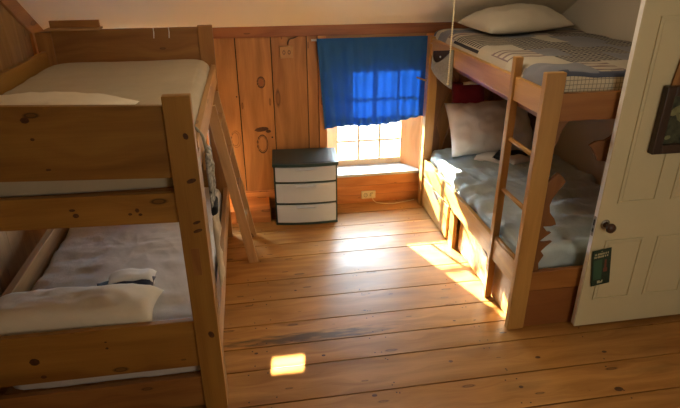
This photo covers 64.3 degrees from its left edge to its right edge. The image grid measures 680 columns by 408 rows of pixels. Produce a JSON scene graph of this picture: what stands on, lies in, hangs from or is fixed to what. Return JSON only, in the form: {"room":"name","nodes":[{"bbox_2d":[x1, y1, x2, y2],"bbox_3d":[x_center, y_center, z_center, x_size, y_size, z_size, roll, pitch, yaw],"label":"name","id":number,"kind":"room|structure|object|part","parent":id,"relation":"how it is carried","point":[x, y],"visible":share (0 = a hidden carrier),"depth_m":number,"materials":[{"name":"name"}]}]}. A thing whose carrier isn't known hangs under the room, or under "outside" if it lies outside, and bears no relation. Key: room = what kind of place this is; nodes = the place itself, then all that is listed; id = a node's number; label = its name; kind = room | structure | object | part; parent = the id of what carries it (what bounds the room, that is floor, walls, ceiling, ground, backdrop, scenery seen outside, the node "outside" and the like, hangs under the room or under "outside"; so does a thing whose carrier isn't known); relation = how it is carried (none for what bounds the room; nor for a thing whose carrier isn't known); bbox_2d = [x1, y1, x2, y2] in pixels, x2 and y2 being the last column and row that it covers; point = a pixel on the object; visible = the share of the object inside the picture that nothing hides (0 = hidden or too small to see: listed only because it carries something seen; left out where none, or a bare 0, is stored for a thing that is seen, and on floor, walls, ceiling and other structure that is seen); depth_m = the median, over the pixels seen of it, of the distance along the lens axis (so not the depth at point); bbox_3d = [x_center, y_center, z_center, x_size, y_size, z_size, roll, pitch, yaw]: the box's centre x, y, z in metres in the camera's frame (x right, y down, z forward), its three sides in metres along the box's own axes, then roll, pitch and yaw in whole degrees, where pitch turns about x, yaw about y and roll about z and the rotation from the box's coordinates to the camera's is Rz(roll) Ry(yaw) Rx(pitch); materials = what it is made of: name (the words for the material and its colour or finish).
{"room":"dormitory","nodes":[
{"label":"dormitory","id":0,"kind":"room"},
{"bbox_2d":[0,4,46,296],"bbox_3d":[-1.797,0.143,1.651,0.120,2.650,6.020,-4,25,-8],"label":"wall","id":1,"kind":"structure","parent":0,"point":[16,47],"depth_m":3.37,"materials":[{"name":"brown wood"}]},
{"bbox_2d":[0,0,43,35],"bbox_3d":[-2.027,-1.331,2.951,0.022,1.285,1.850,-4,25,-8],"label":"trim","id":2,"kind":"structure","parent":1,"relation":"attached to","point":[13,7],"depth_m":3.58,"materials":[{"name":"orange wood"}]},
{"bbox_2d":[29,33,38,54],"bbox_3d":[-2.136,-0.473,4.099,0.020,1.590,0.080,-4,25,-8],"label":"trim","id":3,"kind":"structure","parent":1,"relation":"attached to","point":[32,37],"depth_m":3.76,"materials":[{"name":"orange wood"}]},
{"bbox_2d":[17,0,577,29],"bbox_3d":[0.361,-0.657,1.673,4.460,1.192,6.020,-4,25,-8],"label":"ceiling","id":4,"kind":"structure","parent":0,"point":[111,14],"depth_m":3.98,"materials":[{"name":"beige paint"}]},
{"bbox_2d":[446,0,455,84],"bbox_3d":[0.688,-1.300,3.211,0.017,1.191,0.018,-4,25,-8],"label":"pull chain","id":5,"kind":"object","parent":4,"relation":"hanging from","point":[447,83],"visible":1,"depth_m":3.35,"materials":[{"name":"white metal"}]},
{"bbox_2d":[0,198,679,407],"bbox_3d":[0.372,1.177,2.503,4.460,0.061,6.066,-4,25,-8],"label":"floor","id":6,"kind":"structure","parent":0,"point":[372,307],"depth_m":3.27,"materials":[{"name":"brown wood"}]},
{"bbox_2d":[0,25,232,407],"bbox_3d":[-1.286,-0.059,3.150,1.138,1.640,1.882,-4,25,-8],"label":"bunk bed","id":7,"kind":"object","parent":6,"relation":"on","point":[38,142],"visible":0.78,"depth_m":2.44,"materials":[{"name":"brown wood"}]},
{"bbox_3d":[-1.815,-0.564,2.817,0.030,0.160,1.790,-4,25,-8],"label":"rail","id":8,"kind":"part","parent":7,"relation":"part of","materials":[{"name":"brown wood"}]},
{"bbox_3d":[-1.758,0.306,3.235,0.040,0.190,1.790,-4,25,-8],"label":"rail","id":9,"kind":"part","parent":7,"relation":"part of","materials":[{"name":"brown wood"}]},
{"bbox_3d":[-1.948,-0.396,3.898,0.100,1.620,0.045,-4,25,-8],"label":"post","id":10,"kind":"part","parent":7,"relation":"part of","materials":[{"name":"brown wood"}]},
{"bbox_2d":[44,20,102,31],"bbox_3d":[-1.750,-1.172,3.546,0.340,0.058,0.110,-4,25,-8],"label":"shelf","id":11,"kind":"object","parent":7,"relation":"attached to","point":[56,25],"visible":1,"depth_m":3.54,"materials":[{"name":"brown wood"}]},
{"bbox_3d":[-1.749,-1.188,3.564,0.310,0.045,0.025,-4,25,-8],"label":"rail","id":12,"kind":"part","parent":11,"relation":"part of","materials":[{"name":"brown wood"}]},
{"bbox_2d":[0,59,209,197],"bbox_3d":[-1.276,-0.513,2.942,1.049,0.233,1.780,-4,25,-8],"label":"mattress","id":13,"kind":"object","parent":7,"relation":"on","point":[145,82],"visible":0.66,"depth_m":2.97,"materials":[{"name":"white fabric"}]},
{"bbox_2d":[0,92,138,104],"bbox_3d":[-1.281,-0.388,2.281,0.740,0.134,0.439,-2,25,-5],"label":"pillow","id":14,"kind":"object","parent":13,"relation":"on","point":[28,98],"visible":0.35,"depth_m":2.28,"materials":[{"name":"white fabric"}]},
{"bbox_2d":[13,187,221,389],"bbox_3d":[-1.248,0.365,3.356,0.982,0.270,1.791,-4,25,-8],"label":"mattress","id":15,"kind":"object","parent":7,"relation":"on","point":[87,256],"visible":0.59,"depth_m":3.13,"materials":[{"name":"grey fabric"}]},
{"bbox_2d":[0,283,163,335],"bbox_3d":[-1.292,0.495,2.586,0.820,0.137,0.300,-3,25,-7],"label":"pillow","id":16,"kind":"object","parent":15,"relation":"on","point":[58,308],"visible":0.94,"depth_m":2.50,"materials":[{"name":"white fabric"}]},
{"bbox_2d":[97,268,156,285],"bbox_3d":[-1.126,0.404,2.844,0.300,0.081,0.193,-6,26,-11],"label":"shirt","id":17,"kind":"object","parent":15,"relation":"on","point":[146,276],"visible":0.61,"depth_m":2.83,"materials":[{"name":"white fabric"}]},
{"bbox_3d":[-0.634,0.288,2.453,0.108,1.600,0.131,-4,25,-8],"label":"post","id":18,"kind":"part","parent":7,"relation":"part of","materials":[{"name":"brown wood"}]},
{"bbox_3d":[-0.752,-0.564,3.059,0.030,0.128,1.705,-4,25,-8],"label":"rail","id":19,"kind":"part","parent":7,"relation":"part of","materials":[{"name":"brown wood"}]},
{"bbox_2d":[195,126,218,215],"bbox_3d":[-0.612,-0.162,2.454,0.085,0.418,0.150,-4,25,-8],"label":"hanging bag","id":20,"kind":"object","parent":7,"relation":"hanging from","point":[210,165],"visible":1,"depth_m":2.43,"materials":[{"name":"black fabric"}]},
{"bbox_3d":[-0.586,0.005,2.537,0.033,0.045,0.150,-4,25,-8],"label":"trim","id":21,"kind":"part","parent":20,"relation":"part of","materials":[{"name":"black fabric"}]},
{"bbox_2d":[212,213,224,286],"bbox_3d":[-0.585,0.205,2.630,0.034,0.400,0.150,-4,25,-8],"label":"towel","id":22,"kind":"object","parent":20,"relation":"hanging from","point":[217,227],"visible":0.94,"depth_m":2.57,"materials":[{"name":"beige fabric"}]},
{"bbox_3d":[-0.924,-0.480,4.046,0.100,1.640,0.045,-4,25,-8],"label":"post","id":23,"kind":"part","parent":7,"relation":"part of","materials":[{"name":"brown wood"}]},
{"bbox_3d":[-0.749,0.304,3.467,0.030,0.170,1.705,-4,25,-8],"label":"rail","id":24,"kind":"part","parent":7,"relation":"part of","materials":[{"name":"brown wood"}]},
{"bbox_2d":[209,90,257,262],"bbox_3d":[-0.774,-0.188,3.945,0.262,1.195,0.438,-4,25,-8],"label":"ladder","id":25,"kind":"object","parent":6,"relation":"on","point":[218,124],"visible":0.91,"depth_m":3.86,"materials":[{"name":"brown wood"}]},
{"bbox_2d":[272,147,337,224],"bbox_3d":[-0.295,-0.151,4.620,0.536,0.553,0.389,-3,25,-5],"label":"drawer unit","id":26,"kind":"object","parent":6,"relation":"on","point":[305,179],"visible":1,"depth_m":4.46,"materials":[{"name":"white plastic"}]},
{"bbox_3d":[-0.295,-0.309,4.534,0.492,0.128,0.343,-3,25,-5],"label":"drawer","id":27,"kind":"part","parent":26,"relation":"part of","materials":[{"name":"white plastic"}]},
{"bbox_3d":[-0.279,-0.282,4.374,0.170,0.022,0.052,-3,25,-5],"label":"handle","id":28,"kind":"part","parent":26,"relation":"part of","materials":[{"name":"white plastic"}]},
{"bbox_3d":[-0.294,-0.157,4.605,0.492,0.172,0.343,-3,25,-5],"label":"drawer","id":29,"kind":"part","parent":26,"relation":"part of","materials":[{"name":"white plastic"}]},
{"bbox_3d":[-0.278,-0.149,4.436,0.170,0.022,0.052,-3,25,-5],"label":"handle","id":30,"kind":"part","parent":26,"relation":"part of","materials":[{"name":"white plastic"}]},
{"bbox_3d":[-0.294,0.010,4.684,0.492,0.162,0.343,-3,25,-5],"label":"drawer","id":31,"kind":"part","parent":26,"relation":"part of","materials":[{"name":"white plastic"}]},
{"bbox_3d":[-0.278,0.023,4.516,0.170,0.022,0.052,-3,25,-5],"label":"handle","id":32,"kind":"part","parent":26,"relation":"part of","materials":[{"name":"white plastic"}]},
{"bbox_2d":[417,36,621,329],"bbox_3d":[1.417,-0.390,3.916,1.135,1.572,1.941,-4,25,-8],"label":"bunk bed","id":33,"kind":"object","parent":6,"relation":"on","point":[528,295],"visible":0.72,"depth_m":3.23,"materials":[{"name":"brown wood"}]},
{"bbox_3d":[0.755,-0.672,4.637,0.080,1.475,0.080,-4,25,-8],"label":"post","id":34,"kind":"part","parent":33,"relation":"part of","materials":[{"name":"brown wood"}]},
{"bbox_3d":[0.799,0.015,4.558,0.018,0.273,0.630,-4,25,-8],"label":"drawer","id":35,"kind":"part","parent":33,"relation":"part of","materials":[{"name":"brown wood"}]},
{"bbox_2d":[431,50,453,89],"bbox_3d":[0.752,-1.062,4.096,0.052,0.280,0.491,-4,25,-8],"label":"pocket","id":36,"kind":"object","parent":33,"relation":"hanging from","point":[440,59],"visible":0.94,"depth_m":4.01,"materials":[{"name":"grey fabric"}]},
{"bbox_3d":[0.884,-0.784,4.681,0.204,1.000,0.020,-4,25,-8],"label":"carved panel","id":37,"kind":"part","parent":33,"relation":"part of","materials":[{"name":"brown wood"}]},
{"bbox_3d":[0.872,0.189,4.183,0.030,0.300,0.090,-4,25,-8],"label":"support post","id":38,"kind":"part","parent":33,"relation":"part of","materials":[{"name":"brown wood"}]},
{"bbox_3d":[0.893,0.042,3.967,0.030,0.150,1.759,-4,25,-8],"label":"rail","id":39,"kind":"part","parent":33,"relation":"part of","materials":[{"name":"brown wood"}]},
{"bbox_3d":[0.991,0.412,3.711,0.018,0.273,0.920,-4,25,-8],"label":"drawer","id":40,"kind":"part","parent":33,"relation":"part of","materials":[{"name":"brown wood"}]},
{"bbox_3d":[0.890,-0.886,3.532,0.030,0.130,1.759,-4,25,-8],"label":"rail","id":41,"kind":"part","parent":33,"relation":"part of","materials":[{"name":"brown wood"}]},
{"bbox_3d":[1.312,-0.634,4.830,0.900,0.560,0.020,-4,25,-8],"label":"carved panel","id":42,"kind":"part","parent":33,"relation":"part of","materials":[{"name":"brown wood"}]},
{"bbox_3d":[0.980,-0.096,3.292,0.045,1.572,0.042,-4,25,-8],"label":"post","id":43,"kind":"part","parent":33,"relation":"part of","materials":[{"name":"brown wood"}]},
{"bbox_2d":[430,148,600,268],"bbox_3d":[1.441,-0.058,4.072,1.124,0.253,1.842,-4,25,-8],"label":"mattress","id":44,"kind":"object","parent":33,"relation":"on","point":[573,207],"visible":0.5,"depth_m":3.82,"materials":[{"name":"grey fabric"}]},
{"bbox_2d":[444,100,532,156],"bbox_3d":[1.275,-0.646,4.543,0.762,0.412,0.304,-6,26,-13],"label":"pillow","id":45,"kind":"object","parent":44,"relation":"on","point":[475,128],"visible":0.76,"depth_m":4.45,"materials":[{"name":"white fabric"}]},
{"bbox_2d":[452,81,484,103],"bbox_3d":[1.081,-0.910,4.535,0.302,0.249,0.120,-2,25,-5],"label":"cushion","id":46,"kind":"object","parent":45,"relation":"on","point":[470,91],"visible":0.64,"depth_m":4.50,"materials":[{"name":"fabric"}]},
{"bbox_2d":[474,150,529,164],"bbox_3d":[1.351,-0.397,4.472,0.485,0.094,0.256,5,26,12],"label":"towel","id":47,"kind":"object","parent":44,"relation":"on","point":[516,156],"visible":0.65,"depth_m":4.45,"materials":[{"name":"white fabric"}]},
{"bbox_3d":[1.065,0.053,2.996,0.105,1.553,0.042,-4,25,-8],"label":"post","id":48,"kind":"part","parent":33,"relation":"part of","materials":[{"name":"brown wood"}]},
{"bbox_3d":[1.153,0.110,3.044,0.154,0.613,0.020,-4,25,-8],"label":"carved panel","id":49,"kind":"part","parent":33,"relation":"part of","materials":[{"name":"brown wood"}]},
{"bbox_3d":[1.277,0.621,3.299,0.320,0.258,0.014,-4,25,-8],"label":"plywood panel","id":50,"kind":"part","parent":33,"relation":"part of","materials":[{"name":"brown wood"}]},
{"bbox_3d":[1.129,-0.347,2.826,0.109,0.181,0.020,-4,25,-8],"label":"carved panel","id":51,"kind":"part","parent":33,"relation":"part of","materials":[{"name":"brown wood"}]},
{"bbox_3d":[1.694,-0.062,3.063,0.747,0.904,0.020,-4,25,-8],"label":"carved panel","id":52,"kind":"part","parent":33,"relation":"part of","materials":[{"name":"brown wood"}]},
{"bbox_2d":[208,33,505,190],"bbox_3d":[-0.205,-0.826,4.707,4.260,1.800,0.271,-4,25,-8],"label":"wall","id":53,"kind":"structure","parent":0,"point":[269,102],"depth_m":4.47,"materials":[{"name":"orange wood"}]},
{"bbox_2d":[229,190,275,223],"bbox_3d":[-1.156,0.048,4.646,2.040,0.175,0.300,-4,25,-8],"label":"baseboard","id":54,"kind":"structure","parent":53,"relation":"attached to","point":[260,202],"depth_m":4.67,"materials":[{"name":"brown wood"}]},
{"bbox_2d":[48,22,469,38],"bbox_3d":[-0.185,-1.397,4.293,4.060,0.115,0.040,-4,25,-8],"label":"trim","id":55,"kind":"structure","parent":53,"relation":"attached to","point":[429,27],"depth_m":4.30,"materials":[{"name":"brown wood"}]},
{"bbox_2d":[279,46,292,58],"bbox_3d":[-0.429,-1.213,4.321,0.104,0.094,0.024,-4,25,-8],"label":"electrical outlet","id":56,"kind":"object","parent":53,"relation":"attached to","point":[285,51],"visible":1,"depth_m":4.31,"materials":[{"name":"brown plastic"}]},
{"bbox_2d":[317,33,433,177],"bbox_3d":[0.283,-0.864,4.732,0.965,1.225,0.275,-4,25,-8],"label":"window","id":57,"kind":"structure","parent":53,"relation":"in","point":[407,160],"depth_m":4.93,"materials":[{"name":"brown wood"}]},
{"bbox_3d":[0.263,-0.861,4.850,0.690,1.080,0.060,-4,25,-8],"label":"frame","id":58,"kind":"part","parent":57,"relation":"part of","materials":[{"name":"white paint"}]},
{"bbox_3d":[0.297,-0.317,4.974,0.865,0.026,0.245,-4,25,-8],"label":"sill","id":59,"kind":"part","parent":57,"relation":"part of","materials":[{"name":"wood"}]},
{"bbox_3d":[0.264,-1.333,4.369,1.000,0.025,0.018,-4,25,-8],"label":"curtain rod","id":60,"kind":"object","parent":57,"relation":"attached to","visible":0},
{"bbox_2d":[316,36,427,128],"bbox_3d":[0.287,-1.001,4.503,0.956,0.748,0.043,-4,25,-8],"label":"curtain","id":61,"kind":"object","parent":60,"relation":"hanging from","point":[366,81],"visible":0.98,"depth_m":4.48,"materials":[{"name":"blue fabric"}]},
{"bbox_2d":[337,173,418,203],"bbox_3d":[0.309,-0.151,4.958,0.970,0.262,0.045,-4,25,-8],"label":"wall","id":62,"kind":"structure","parent":53,"relation":"in","point":[394,186],"depth_m":4.94,"materials":[{"name":"brown wood"}]},
{"bbox_2d":[361,190,375,198],"bbox_3d":[0.262,-0.082,4.936,0.130,0.073,0.038,-4,25,-8],"label":"wall outlet","id":63,"kind":"object","parent":62,"relation":"attached to","point":[364,194],"visible":1,"depth_m":4.93,"materials":[{"name":"beige plastic"}]},
{"bbox_2d":[372,197,413,203],"bbox_3d":[0.493,-0.043,4.956,0.404,0.063,0.057,-4,25,-8],"label":"cord","id":64,"kind":"object","parent":63,"relation":"attached to","point":[372,197],"visible":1,"depth_m":4.95,"materials":[{"name":"beige plastic"}]},
{"bbox_2d":[553,0,640,185],"bbox_3d":[2.415,-0.166,2.280,0.300,2.650,6.020,-4,25,-8],"label":"wall","id":65,"kind":"structure","parent":0,"point":[613,19],"depth_m":4.13,"materials":[{"name":"beige"}]},
{"bbox_2d":[571,0,679,325],"bbox_3d":[1.799,-0.170,2.920,0.766,1.982,0.106,-4,25,-8],"label":"door","id":66,"kind":"structure","parent":65,"relation":"in","point":[637,214],"depth_m":2.98,"materials":[{"name":"beige paint"}]},
{"bbox_3d":[1.419,0.122,3.026,0.002,0.120,0.020,-4,25,-8],"label":"latch plate","id":67,"kind":"part","parent":66,"relation":"part of","materials":[{"name":"brown metal"}]},
{"bbox_2d":[591,247,611,286],"bbox_3d":[1.509,0.366,3.126,0.153,0.259,0.002,-4,25,-8],"label":"card","id":68,"kind":"object","parent":66,"relation":"attached to","point":[601,259],"visible":1,"depth_m":3.12,"materials":[{"name":"green paper"}]},
{"bbox_3d":[1.483,0.127,2.981,0.058,0.058,0.070,-4,25,-8],"label":"knob","id":69,"kind":"part","parent":66,"relation":"part of","materials":[{"name":"brown metal"}]},
{"bbox_3d":[1.621,0.382,3.161,0.237,0.405,0.007,-4,25,-8],"label":"panel","id":70,"kind":"part","parent":66,"relation":"part of","materials":[{"name":"beige paint"}]},
{"bbox_3d":[1.632,-0.452,2.772,0.230,0.975,0.007,-4,25,-8],"label":"panel","id":71,"kind":"part","parent":66,"relation":"part of","materials":[{"name":"beige paint"}]},
{"bbox_3d":[1.948,0.358,3.210,0.245,0.405,0.007,-4,25,-8],"label":"panel","id":72,"kind":"part","parent":66,"relation":"part of","materials":[{"name":"beige paint"}]},
{"bbox_2d":[647,60,679,154],"bbox_3d":[1.820,-0.555,2.734,0.405,0.613,0.039,-4,25,-8],"label":"picture frame","id":73,"kind":"object","parent":66,"relation":"attached to","point":[665,137],"visible":1,"depth_m":2.77,"materials":[{"name":"brown wood"}]},
{"bbox_2d":[663,96,679,143],"bbox_3d":[1.819,-0.443,2.798,0.305,0.255,0.019,-4,25,-8],"label":"picture","id":74,"kind":"object","parent":73,"relation":"attached to","point":[671,131],"depth_m":2.78},
{"bbox_3d":[1.950,-0.475,2.820,0.235,0.975,0.007,-4,25,-8],"label":"panel","id":75,"kind":"part","parent":66,"relation":"part of","materials":[{"name":"beige paint"}]},
{"bbox_3d":[1.438,-0.946,3.657,1.053,0.125,1.798,-4,25,-8],"label":"mattress","id":76,"kind":"object","parent":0,"visible":0},
{"bbox_2d":[434,27,631,92],"bbox_3d":[1.435,-1.006,3.632,1.104,0.187,1.864,-4,25,-8],"label":"quilt","id":77,"kind":"object","parent":76,"relation":"on","point":[591,62],"visible":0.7,"depth_m":3.31,"materials":[{"name":"fabric"}]},
{"bbox_2d":[457,3,573,33],"bbox_3d":[1.319,-1.403,4.063,0.740,0.190,0.459,-9,26,-17],"label":"pillow","id":78,"kind":"object","parent":77,"relation":"on","point":[516,17],"visible":1,"depth_m":3.92,"materials":[{"name":"white fabric"}]}
]}

